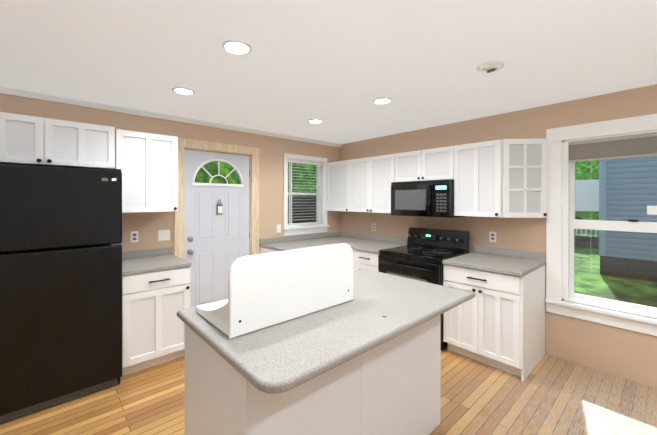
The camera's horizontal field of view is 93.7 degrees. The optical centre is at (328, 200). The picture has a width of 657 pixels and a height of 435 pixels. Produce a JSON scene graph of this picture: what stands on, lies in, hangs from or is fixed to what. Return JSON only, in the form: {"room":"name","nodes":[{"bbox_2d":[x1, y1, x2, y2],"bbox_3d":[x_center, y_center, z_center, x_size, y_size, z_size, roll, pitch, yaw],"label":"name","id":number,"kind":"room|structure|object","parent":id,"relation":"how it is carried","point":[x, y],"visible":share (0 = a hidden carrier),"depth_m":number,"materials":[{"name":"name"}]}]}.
{"room":"kitchen","nodes":[
{"label":"kitchen","id":0,"kind":"room"},
{"bbox_2d":[0,93,339,254],"bbox_3d":[-1.706,0.284,3.506,5.300,2.430,0.150,0,0,-42],"label":"wall","id":1,"kind":"structure","parent":0,"point":[147,226],"depth_m":3.43,"materials":[{"name":"beige paint"}]},
{"bbox_2d":[0,112,115,169],"bbox_3d":[-2.395,-0.477,2.556,0.994,0.375,0.325,0,0,-42],"label":"upper cabinet","id":2,"kind":"object","parent":1,"relation":"attached to","point":[25,140],"depth_m":2.51,"materials":[{"name":"white wood"}]},
{"bbox_2d":[130,231,137,242],"bbox_3d":[-1.982,0.370,3.145,0.070,0.114,0.009,0,0,-42],"label":"electrical outlet plate","id":3,"kind":"object","parent":1,"relation":"attached to","point":[133,234],"depth_m":3.14,"materials":[{"name":"white plastic"}]},
{"bbox_2d":[116,129,177,212],"bbox_3d":[-1.830,-0.270,3.068,0.520,0.760,0.325,0,0,-42],"label":"upper cabinet","id":4,"kind":"object","parent":1,"relation":"attached to","point":[146,163],"depth_m":2.94,"materials":[{"name":"white wood"}]},
{"bbox_2d":[158,230,169,240],"bbox_3d":[-1.776,0.375,3.328,0.116,0.114,0.014,0,0,-42],"label":"electrical outlet plate","id":5,"kind":"object","parent":1,"relation":"attached to","point":[163,235],"depth_m":3.32,"materials":[{"name":"white plastic"}]},
{"bbox_2d":[0,86,341,147],"bbox_3d":[-1.644,-0.905,3.436,4.999,0.050,0.034,0,0,-42],"label":"crown molding","id":6,"kind":"structure","parent":1,"relation":"attached to","point":[40,96],"depth_m":3.17,"materials":[{"name":"white wood"}]},
{"bbox_2d":[184,149,249,307],"bbox_3d":[-1.324,0.447,3.759,0.825,2.065,0.120,0,0,-42],"label":"entry door","id":7,"kind":"structure","parent":1,"relation":"in","point":[216,231],"depth_m":3.72,"materials":[{"name":"pale grey-white painted wood"},{"name":"glass"},{"name":"grey metal"}]},
{"bbox_2d":[174,138,259,258],"bbox_3d":[-1.364,0.401,3.801,1.071,2.197,0.173,0,0,-42],"label":"door frame","id":8,"kind":"structure","parent":1,"relation":"attached to","point":[253,153],"depth_m":3.77,"materials":[{"name":"brown wood"}]},
{"bbox_2d":[276,224,280,232],"bbox_3d":[-0.695,0.391,4.307,0.070,0.114,0.014,0,0,-42],"label":"light switch","id":9,"kind":"object","parent":1,"relation":"attached to","point":[278,227],"depth_m":4.31,"materials":[{"name":"white plastic"}]},
{"bbox_2d":[260,231,339,242],"bbox_3d":[-0.355,0.546,4.612,1.508,0.074,0.020,0,0,-42],"label":"backsplash","id":10,"kind":"structure","parent":1,"relation":"attached to","point":[286,239],"depth_m":4.50,"materials":[{"name":"grey stone"}]},
{"bbox_2d":[283,153,328,235],"bbox_3d":[-0.370,-0.087,4.683,0.849,1.175,0.200,0,0,-42],"label":"window","id":11,"kind":"structure","parent":1,"relation":"in","point":[320,163],"depth_m":4.68,"materials":[{"name":"white"}]},
{"bbox_2d":[0,347,656,434],"bbox_3d":[0.359,1.554,1.230,5.300,0.100,6.300,0,0,-42],"label":"floor","id":12,"kind":"structure","parent":0,"point":[550,395],"depth_m":2.26,"materials":[{"name":"brown wood"}]},
{"bbox_2d":[0,164,121,423],"bbox_3d":[-2.192,0.623,2.445,0.843,1.757,0.700,0,0,-42],"label":"fridge","id":13,"kind":"object","parent":12,"relation":"on","point":[60,285],"visible":1,"depth_m":2.24,"materials":[{"name":"black painted metal"},{"name":"black plastic"}]},
{"bbox_2d":[122,247,190,375],"bbox_3d":[-1.705,1.006,2.954,0.554,0.989,0.666,0,0,-42],"label":"base cabinet","id":14,"kind":"object","parent":12,"relation":"on","point":[155,290],"visible":0.85,"depth_m":2.73,"materials":[{"name":"white wood"}]},
{"bbox_2d":[260,247,308,253],"bbox_3d":[-0.408,1.060,4.155,0.808,0.876,0.627,0,0,-42],"label":"base cabinet","id":15,"kind":"object","parent":12,"relation":"on","point":[263,250],"depth_m":3.99,"materials":[{"name":"white wood"}]},
{"bbox_2d":[260,235,355,250],"bbox_3d":[-0.149,0.602,4.385,1.508,0.038,0.633,0,0,-42],"label":"countertop","id":16,"kind":"structure","parent":15,"relation":"on","point":[332,239],"depth_m":4.20,"materials":[{"name":"grey stone"}]},
{"bbox_2d":[185,317,440,434],"bbox_3d":[-0.005,1.066,1.851,1.424,0.874,0.699,0,0,-42],"label":"kitchen island","id":17,"kind":"object","parent":12,"relation":"on","point":[366,360],"depth_m":1.51,"materials":[{"name":"white painted wood"},{"name":"speckled laminate"}]},
{"bbox_2d":[177,269,474,404],"bbox_3d":[0.062,0.609,1.816,1.520,0.040,0.940,0,0,-42],"label":"island countertop","id":18,"kind":"structure","parent":17,"relation":"on","point":[275,361],"depth_m":1.39,"materials":[{"name":"grey stone"}]},
{"bbox_2d":[196,243,352,338],"bbox_3d":[-0.278,0.415,1.717,0.763,0.342,0.431,0,0,-42],"label":"shelf","id":19,"kind":"object","parent":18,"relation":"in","point":[265,290],"visible":1,"depth_m":1.49,"materials":[{"name":"white wood"}]},
{"bbox_2d":[353,251,377,271],"bbox_3d":[0.701,1.060,4.044,0.707,0.876,0.528,0,0,-42],"label":"base cabinet","id":20,"kind":"object","parent":12,"relation":"on","point":[361,259],"depth_m":3.79,"materials":[{"name":"white wood"}]},
{"bbox_2d":[336,239,406,254],"bbox_3d":[0.612,0.603,4.126,0.727,0.038,0.773,0,0,-42],"label":"countertop","id":21,"kind":"structure","parent":20,"relation":"on","point":[374,245],"depth_m":4.01,"materials":[{"name":"grey stone"}]},
{"bbox_2d":[378,227,468,350],"bbox_3d":[1.055,0.922,3.490,0.732,1.155,0.764,0,0,-42],"label":"range","id":22,"kind":"object","parent":12,"relation":"on","point":[422,254],"visible":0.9,"depth_m":3.42,"materials":[{"name":"black metal"}]},
{"bbox_2d":[442,245,545,381],"bbox_3d":[1.613,1.006,3.009,0.746,0.989,0.698,0,0,-42],"label":"base cabinet","id":23,"kind":"object","parent":12,"relation":"on","point":[497,320],"visible":1,"depth_m":2.77,"materials":[{"name":"white wood"}]},
{"bbox_2d":[0,0,656,143],"bbox_3d":[0.359,-0.976,1.225,5.300,0.100,6.300,0,0,-42],"label":"ceiling","id":24,"kind":"structure","parent":0,"point":[337,67],"depth_m":2.00,"materials":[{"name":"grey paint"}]},
{"bbox_2d":[172,87,194,94],"bbox_3d":[-1.223,-0.926,2.599,0.172,0.022,0.172,0,0,15],"label":"recessed light","id":25,"kind":"object","parent":24,"relation":"in","point":[179,90],"depth_m":2.59,"materials":[{"name":"white"}]},
{"bbox_2d":[222,39,251,54],"bbox_3d":[-0.552,-0.924,1.858,0.172,0.022,0.172,0,0,15],"label":"recessed light","id":26,"kind":"object","parent":24,"relation":"in","point":[235,47],"depth_m":1.86,"materials":[{"name":"white"}]},
{"bbox_2d":[308,119,322,123],"bbox_3d":[-0.155,-0.927,3.594,0.172,0.022,0.172,0,0,15],"label":"recessed light","id":27,"kind":"object","parent":24,"relation":"in","point":[314,121],"depth_m":3.60,"materials":[{"name":"white"}]},
{"bbox_2d":[373,97,391,104],"bbox_3d":[0.499,-0.926,2.857,0.172,0.022,0.172,0,0,15],"label":"recessed light","id":28,"kind":"object","parent":24,"relation":"in","point":[380,101],"depth_m":2.84,"materials":[{"name":"white"}]},
{"bbox_2d":[477,60,504,72],"bbox_3d":[1.118,-0.929,2.123,0.172,0.091,0.172,0,0,15],"label":"smoke detector","id":29,"kind":"object","parent":24,"relation":"in","point":[490,66],"depth_m":2.10,"materials":[{"name":"white plastic"}]},
{"bbox_2d":[340,84,656,388],"bbox_3d":[2.317,0.286,2.901,0.150,2.430,6.150,0,0,-42],"label":"wall","id":30,"kind":"structure","parent":0,"point":[630,355],"depth_m":3.04,"materials":[{"name":"beige paint"}]},
{"bbox_2d":[327,160,346,211],"bbox_3d":[0.277,-0.220,4.794,0.325,0.766,0.542,0,0,-42],"label":"upper cabinet","id":31,"kind":"object","parent":30,"relation":"attached to","point":[336,171],"depth_m":4.73,"materials":[{"name":"white wood"}]},
{"bbox_2d":[347,154,394,212],"bbox_3d":[0.673,-0.220,4.356,0.325,0.766,0.847,0,0,-42],"label":"upper cabinet","id":32,"kind":"object","parent":30,"relation":"attached to","point":[369,179],"depth_m":4.22,"materials":[{"name":"white wood"}]},
{"bbox_2d":[340,231,406,242],"bbox_3d":[0.662,0.546,4.598,0.020,0.074,1.405,0,0,-42],"label":"backsplash","id":33,"kind":"structure","parent":30,"relation":"attached to","point":[387,239],"depth_m":4.55,"materials":[{"name":"grey stone"}]},
{"bbox_2d":[372,223,375,230],"bbox_3d":[0.675,0.398,4.590,0.009,0.114,0.070,0,0,-42],"label":"electrical outlet plate","id":34,"kind":"object","parent":30,"relation":"attached to","point":[373,225],"depth_m":4.59,"materials":[{"name":"white plastic"}]},
{"bbox_2d":[395,146,450,181],"bbox_3d":[1.222,-0.419,3.750,0.325,0.365,0.779,0,0,-42],"label":"upper cabinet","id":35,"kind":"object","parent":30,"relation":"attached to","point":[435,163],"depth_m":3.61,"materials":[{"name":"white wood"}]},
{"bbox_2d":[391,179,465,217],"bbox_3d":[1.172,-0.022,3.704,0.463,0.413,0.770,0,0,-42],"label":"microwave","id":36,"kind":"object","parent":35,"relation":"attached to","point":[432,198],"visible":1,"depth_m":3.52,"materials":[{"name":"black"}]},
{"bbox_2d":[451,139,510,217],"bbox_3d":[1.664,-0.218,3.260,0.329,0.766,0.535,0,0,-42],"label":"upper cabinet","id":37,"kind":"object","parent":30,"relation":"attached to","point":[504,178],"depth_m":3.14,"materials":[{"name":"white wood"}]},
{"bbox_2d":[489,231,495,241],"bbox_3d":[1.791,0.395,3.359,0.009,0.114,0.070,0,0,-42],"label":"electrical outlet plate","id":38,"kind":"object","parent":30,"relation":"attached to","point":[492,235],"depth_m":3.36,"materials":[{"name":"white plastic"}]},
{"bbox_2d":[511,138,546,217],"bbox_3d":[1.888,-0.217,3.013,0.329,0.766,0.366,0,0,-42],"label":"upper cabinet","id":39,"kind":"object","parent":30,"relation":"attached to","point":[528,156],"depth_m":2.97,"materials":[{"name":"white wood"}]},
{"bbox_2d":[545,114,656,335],"bbox_3d":[2.566,0.193,2.582,0.210,1.767,1.209,0,0,-42],"label":"window","id":40,"kind":"structure","parent":30,"relation":"in","point":[568,147],"depth_m":2.78,"materials":[{"name":"white wood"}]},
{"label":"outside","id":41,"kind":"structure","parent":0,"visible":0},
{"bbox_2d":[574,229,656,306],"bbox_3d":[5.755,1.737,10.168,75.000,0.200,80.000,0,0,-42],"label":"ground","id":42,"kind":"structure","parent":41,"point":[602,291],"depth_m":6.11,"materials":[{"name":"green plant"}]},
{"bbox_2d":[195,160,598,223],"bbox_3d":[5.466,-3.722,16.964,36.248,11.121,29.269,0,0,-42],"label":"trees","id":43,"kind":"object","parent":42,"relation":"on","point":[590,168],"depth_m":7.50,"materials":[{"name":"green plant"}]},
{"bbox_2d":[574,179,598,248],"bbox_3d":[10.576,0.432,13.185,5.800,2.400,3.220,0,0,-42],"label":"carport","id":44,"kind":"object","parent":42,"relation":"on","point":[589,193],"depth_m":11.16,"materials":[{"name":"white"}]},
{"bbox_2d":[599,156,656,281],"bbox_3d":[13.872,-1.678,4.926,9.400,6.850,13.940,0,0,-42],"label":"house","id":45,"kind":"structure","parent":42,"relation":"on","point":[633,193],"depth_m":6.52,"materials":[{"name":"blue"}]}
]}

